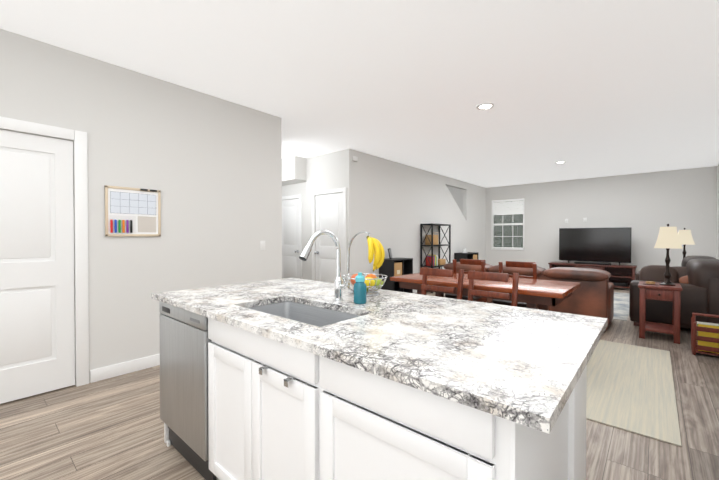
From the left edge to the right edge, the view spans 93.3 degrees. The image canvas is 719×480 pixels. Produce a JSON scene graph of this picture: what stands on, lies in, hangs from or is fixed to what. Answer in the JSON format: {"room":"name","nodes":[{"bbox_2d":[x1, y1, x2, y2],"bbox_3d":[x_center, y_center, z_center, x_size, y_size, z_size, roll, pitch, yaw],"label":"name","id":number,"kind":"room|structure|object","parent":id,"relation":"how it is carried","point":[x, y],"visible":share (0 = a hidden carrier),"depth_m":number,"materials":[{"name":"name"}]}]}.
{"room":"kitchen","nodes":[
{"label":"kitchen","id":0,"kind":"room"},
{"bbox_2d":[0,28,275,385],"bbox_3d":[-2.595,-0.168,2.687,0.120,2.800,4.410,1,1,41],"label":"wall","id":1,"kind":"structure","parent":0,"point":[209,166],"depth_m":3.27,"materials":[{"name":"white paint"}]},
{"bbox_2d":[0,129,74,403],"bbox_3d":[-2.638,0.200,2.529,0.122,2.044,0.802,1,1,41],"label":"pantry door","id":2,"kind":"structure","parent":1,"relation":"in","point":[37,332],"depth_m":2.68,"materials":[{"name":"white"}]},
{"bbox_2d":[0,116,88,386],"bbox_3d":[-2.641,0.161,2.531,0.020,2.145,0.980,1,1,41],"label":"door frame","id":3,"kind":"structure","parent":1,"relation":"attached to","point":[79,138],"depth_m":2.85,"materials":[{"name":"white wood"}]},
{"bbox_2d":[90,354,159,382],"bbox_3d":[-2.498,1.177,2.709,0.014,0.110,4.550,1,1,41],"label":"baseboard","id":4,"kind":"structure","parent":1,"relation":"attached to","point":[107,372],"depth_m":3.10,"materials":[{"name":"white wood"}]},
{"bbox_2d":[104,185,160,235],"bbox_3d":[-2.088,-0.258,3.149,0.033,0.450,0.445,1,1,41],"label":"whiteboard","id":5,"kind":"object","parent":1,"relation":"attached to","point":[129,211],"visible":1,"depth_m":3.14,"materials":[{"name":"white plastic"}]},
{"bbox_2d":[260,241,264,249],"bbox_3d":[-1.196,0.067,4.195,0.010,0.116,0.072,1,1,41],"label":"light switch","id":6,"kind":"object","parent":1,"relation":"attached to","point":[262,245],"visible":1,"depth_m":4.19,"materials":[{"name":"white plastic"}]},
{"bbox_2d":[276,116,281,278],"bbox_3d":[-3.077,-0.204,6.137,5.380,2.800,0.120,1,1,41],"label":"wall","id":7,"kind":"structure","parent":0,"point":[278,119],"depth_m":4.38,"materials":[{"name":"white paint"}]},
{"bbox_2d":[282,156,305,185],"bbox_3d":[-2.558,-1.402,7.887,3.848,0.440,0.380,1,1,41],"label":"soffit","id":8,"kind":"structure","parent":0,"point":[293,169],"depth_m":6.61,"materials":[{"name":"white paint"}]},
{"bbox_2d":[282,182,306,279],"bbox_3d":[-2.393,-0.224,8.087,3.850,2.800,0.120,1,1,41],"label":"wall","id":9,"kind":"structure","parent":0,"point":[294,189],"depth_m":6.93,"materials":[{"name":"white paint"}]},
{"bbox_2d":[282,199,298,278],"bbox_3d":[-1.510,0.156,7.224,0.712,2.034,0.122,1,1,41],"label":"hall door","id":10,"kind":"structure","parent":9,"relation":"in","point":[290,238],"depth_m":7.22,"materials":[{"name":"white"}]},
{"bbox_2d":[282,194,301,278],"bbox_3d":[-1.508,0.123,7.226,0.870,2.125,0.020,1,1,41],"label":"door frame","id":11,"kind":"structure","parent":9,"relation":"attached to","point":[299,196],"depth_m":6.96,"materials":[{"name":"white wood"}]},
{"bbox_2d":[306,148,353,285],"bbox_3d":[-0.574,-0.206,6.370,1.150,2.800,0.120,1,1,41],"label":"wall","id":12,"kind":"structure","parent":0,"point":[331,170],"depth_m":6.21,"materials":[{"name":"white paint"}]},
{"bbox_2d":[314,192,342,283],"bbox_3d":[-0.581,0.166,6.282,0.752,2.034,0.122,1,1,41],"label":"closet door","id":13,"kind":"structure","parent":12,"relation":"in","point":[329,212],"depth_m":6.32,"materials":[{"name":"white wood"}]},
{"bbox_2d":[312,187,345,284],"bbox_3d":[-0.578,0.132,6.284,0.910,2.125,0.020,1,1,41],"label":"door frame","id":14,"kind":"structure","parent":12,"relation":"attached to","point":[330,191],"depth_m":6.17,"materials":[{"name":"white wood"}]},
{"bbox_2d":[0,287,718,479],"bbox_3d":[-0.083,1.228,5.943,10.170,0.060,12.840,1,1,41],"label":"floor","id":15,"kind":"structure","parent":0,"point":[112,428],"depth_m":2.15,"materials":[{"name":"brown wood"}]},
{"bbox_2d":[152,278,607,479],"bbox_3d":[-0.106,0.785,1.753,2.153,0.914,1.047,1,1,41],"label":"kitchen island","id":16,"kind":"object","parent":15,"relation":"on","point":[390,385],"visible":1,"depth_m":1.12,"materials":[{"name":"stone"}]},
{"bbox_2d":[159,301,218,479],"bbox_3d":[-0.768,0.802,2.075,0.595,0.874,0.628,1,1,41],"label":"dishwasher","id":17,"kind":"object","parent":16,"relation":"in","point":[184,340],"visible":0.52,"depth_m":1.80,"materials":[{"name":"silver metal"}]},
{"bbox_2d":[249,301,359,326],"bbox_3d":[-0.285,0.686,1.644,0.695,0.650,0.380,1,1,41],"label":"sink","id":18,"kind":"object","parent":16,"relation":"in","point":[312,315],"depth_m":1.85,"materials":[{"name":"metal"}]},
{"bbox_2d":[299,230,349,300],"bbox_3d":[-0.170,0.138,1.734,0.113,0.379,0.291,1,1,41],"label":"faucet","id":19,"kind":"object","parent":16,"relation":"on","point":[304,255],"visible":1,"depth_m":1.82,"materials":[{"name":"silver metal"}]},
{"bbox_2d":[354,272,366,303],"bbox_3d":[0.003,0.247,1.760,0.068,0.159,0.068,1,1,41],"label":"water bottle","id":20,"kind":"object","parent":16,"relation":"on","point":[360,291],"visible":0.98,"depth_m":1.74,"materials":[{"name":"teal plastic"}]},
{"bbox_2d":[341,232,387,295],"bbox_3d":[0.028,0.137,2.036,0.282,0.373,0.277,1,1,41],"label":"fruit basket","id":21,"kind":"object","parent":16,"relation":"on","point":[376,251],"visible":0.71,"depth_m":1.99,"materials":[{"name":"silver metal"}]},
{"bbox_2d":[379,258,412,292],"bbox_3d":[0.726,0.780,6.713,0.348,0.820,0.670,1,1,41],"label":"organizer","id":22,"kind":"object","parent":15,"relation":"on","point":[389,267],"visible":0.38,"depth_m":6.51,"materials":[{"name":"black wood"}]},
{"bbox_2d":[388,248,392,258],"bbox_3d":[0.597,0.266,6.631,0.057,0.205,0.160,0,1,21],"label":"photo frame","id":23,"kind":"object","parent":22,"relation":"on","point":[390,253],"visible":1,"depth_m":6.61,"materials":[{"name":"black"}]},
{"bbox_2d":[420,223,450,292],"bbox_3d":[1.795,0.403,7.967,0.308,1.550,0.890,1,1,41],"label":"shelf unit","id":24,"kind":"object","parent":15,"relation":"on","point":[432,240],"visible":0.73,"depth_m":7.76,"materials":[{"name":"black metal"}]},
{"bbox_2d":[454,252,477,261],"bbox_3d":[2.907,0.755,9.216,0.348,0.820,0.770,1,1,41],"label":"organizer","id":25,"kind":"object","parent":15,"relation":"on","point":[467,255],"visible":0.25,"depth_m":9.01,"materials":[{"name":"black wood"}]},
{"bbox_2d":[443,262,613,332],"bbox_3d":[2.632,0.791,5.484,2.330,0.825,1.000,1,1,41],"label":"sofa","id":26,"kind":"object","parent":15,"relation":"on","point":[592,295],"visible":0.44,"depth_m":4.62,"materials":[{"name":"brown leather"}]},
{"bbox_2d":[548,262,636,287],"bbox_3d":[5.782,0.887,8.501,1.790,0.570,0.473,1,1,41],"label":"media console","id":27,"kind":"object","parent":15,"relation":"on","point":[622,276],"visible":0.38,"depth_m":8.24,"materials":[{"name":"brown wood"}]},
{"bbox_2d":[574,262,610,264],"bbox_3d":[5.736,0.575,8.368,0.750,0.054,0.070,1,1,41],"label":"soundbar","id":28,"kind":"object","parent":27,"relation":"on","point":[596,263],"visible":1,"depth_m":8.32,"materials":[{"name":"black plastic"}]},
{"bbox_2d":[559,227,631,265],"bbox_3d":[5.831,0.149,8.473,1.490,0.904,0.220,1,1,41],"label":"screen","id":29,"kind":"object","parent":27,"relation":"on","point":[598,244],"visible":1,"depth_m":8.42,"materials":[{"name":"black plastic"}]},
{"bbox_2d":[613,292,628,320],"bbox_3d":[4.063,1.182,7.040,2.480,0.010,3.100,1,1,41],"label":"living room rug","id":30,"kind":"object","parent":15,"relation":"on","point":[621,306],"visible":0.19,"depth_m":6.06,"materials":[{"name":"grey carpet"}]},
{"bbox_2d":[586,340,681,445],"bbox_3d":[1.423,1.214,3.942,3.270,0.010,2.220,1,1,41],"label":"dining rug","id":31,"kind":"object","parent":15,"relation":"on","point":[630,388],"visible":0.42,"depth_m":2.74,"materials":[{"name":"beige carpet"}]},
{"bbox_2d":[420,267,463,299],"bbox_3d":[0.918,0.747,3.563,0.440,0.930,0.507,1,1,41],"label":"dining chair","id":32,"kind":"object","parent":31,"relation":"on","point":[425,272],"visible":0.19,"depth_m":3.35,"materials":[{"name":"brown wood"}]},
{"bbox_2d":[445,259,486,302],"bbox_3d":[1.422,0.737,4.567,0.440,0.930,0.507,1,1,41],"label":"dining chair","id":33,"kind":"object","parent":31,"relation":"on","point":[482,263],"visible":0.15,"depth_m":4.56,"materials":[{"name":"brown wood"}]},
{"bbox_2d":[390,273,580,310],"bbox_3d":[1.376,0.832,3.906,1.840,0.754,0.950,1,1,41],"label":"dining table","id":34,"kind":"object","parent":31,"relation":"on","point":[539,294],"visible":0.48,"depth_m":3.50,"materials":[{"name":"brown wood"}]},
{"bbox_2d":[468,270,518,306],"bbox_3d":[1.303,0.751,3.228,0.440,0.930,0.507,1,1,41],"label":"dining chair","id":35,"kind":"object","parent":31,"relation":"on","point":[487,276],"visible":0.15,"depth_m":3.01,"materials":[{"name":"brown wood"}]},
{"bbox_2d":[492,261,536,307],"bbox_3d":[1.897,0.741,4.153,0.440,0.930,0.507,1,1,41],"label":"dining chair","id":36,"kind":"object","parent":31,"relation":"on","point":[533,265],"visible":0.21,"depth_m":4.23,"materials":[{"name":"brown wood"}]},
{"bbox_2d":[638,281,681,343],"bbox_3d":[3.758,0.886,4.258,0.400,0.660,0.480,1,1,41],"label":"side table","id":37,"kind":"object","parent":15,"relation":"on","point":[663,293],"visible":0.98,"depth_m":4.12,"materials":[{"name":"red wood"}]},
{"bbox_2d":[643,281,657,284],"bbox_3d":[3.638,0.538,4.247,0.140,0.034,0.140,1,1,41],"label":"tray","id":38,"kind":"object","parent":37,"relation":"on","point":[650,283],"visible":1,"depth_m":4.22,"materials":[{"name":"brown wood"}]},
{"bbox_2d":[654,224,682,285],"bbox_3d":[3.805,0.178,4.191,0.260,0.756,0.260,1,1,41],"label":"table lamp","id":39,"kind":"object","parent":37,"relation":"on","point":[668,238],"visible":1,"depth_m":4.14,"materials":[{"name":"beige fabric"}]},
{"bbox_2d":[629,256,718,328],"bbox_3d":[4.854,0.731,5.219,1.040,0.950,2.000,1,1,41],"label":"sofa","id":40,"kind":"object","parent":15,"relation":"on","point":[696,278],"visible":0.75,"depth_m":4.46,"materials":[{"name":"brown leather"}]},
{"bbox_2d":[691,313,718,355],"bbox_3d":[3.771,1.004,3.513,0.474,0.439,0.325,1,1,41],"label":"magazine rack","id":41,"kind":"object","parent":15,"relation":"on","point":[705,335],"visible":1,"depth_m":3.55,"materials":[{"name":"red wood"}]},
{"bbox_3d":[5.844,0.867,6.128,0.450,0.660,0.500,1,1,41],"label":"side table","id":42,"kind":"object","parent":15,"relation":"on","visible":0},
{"bbox_2d":[678,228,694,257],"bbox_3d":[5.855,0.158,6.118,0.260,0.756,0.260,1,1,41],"label":"table lamp","id":43,"kind":"object","parent":42,"relation":"on","point":[685,237],"visible":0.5,"depth_m":6.04,"materials":[{"name":"beige fabric"}]},
{"bbox_2d":[0,0,718,187],"bbox_3d":[-0.083,-1.631,5.914,10.170,0.060,12.840,1,1,41],"label":"ceiling","id":44,"kind":"structure","parent":0,"point":[590,88],"depth_m":3.13,"materials":[{"name":"white paint"}]},
{"bbox_2d":[476,103,493,109],"bbox_3d":[1.484,-1.574,4.006,0.200,0.014,0.200,1,1,41],"label":"recessed light","id":45,"kind":"object","parent":44,"relation":"in","point":[484,106],"visible":0.96,"depth_m":4.01,"materials":[{"name":"white"}]},
{"bbox_2d":[354,150,485,288],"bbox_3d":[1.900,-0.227,8.425,0.120,2.800,6.230,1,1,41],"label":"wall","id":46,"kind":"structure","parent":0,"point":[396,204],"depth_m":7.40,"materials":[{"name":"white paint"}]},
{"bbox_2d":[447,186,462,213],"bbox_3d":[2.760,-0.646,10.245,0.980,2.000,0.050,1,1,41],"label":"wall","id":47,"kind":"structure","parent":0,"point":[457,194],"depth_m":10.06,"materials":[{"name":"white paint"}]},
{"bbox_2d":[486,166,716,271],"bbox_3d":[5.935,-0.234,9.121,5.290,2.800,0.120,1,1,41],"label":"wall","id":48,"kind":"structure","parent":0,"point":[646,206],"depth_m":8.45,"materials":[{"name":"white paint"}]},
{"bbox_2d":[491,198,524,249],"bbox_3d":[4.508,-0.462,10.328,0.972,1.530,0.110,1,1,41],"label":"window","id":49,"kind":"structure","parent":48,"relation":"in","point":[492,233],"depth_m":10.36,"materials":[{"name":"white"}]},
{"bbox_2d":[492,199,523,247],"bbox_3d":[4.506,-0.490,10.325,0.930,1.466,0.038,1,1,41],"label":"window shade","id":50,"kind":"object","parent":49,"relation":"attached to","point":[499,202],"visible":1,"depth_m":10.34,"materials":[{"name":"white fabric"}]},
{"bbox_2d":[716,164,718,259],"bbox_3d":[3.667,-0.167,2.583,0.120,2.800,12.720,1,1,41],"label":"wall","id":51,"kind":"structure","parent":0,"point":[717,243],"depth_m":7.28,"materials":[{"name":"white paint"}]},
{"label":"outside","id":52,"kind":"structure","parent":0,"visible":0},
{"bbox_2d":[494,200,522,247],"bbox_3d":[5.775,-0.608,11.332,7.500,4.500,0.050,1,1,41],"label":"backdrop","id":53,"kind":"structure","parent":52,"point":[512,218],"depth_m":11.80,"materials":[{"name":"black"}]}
]}

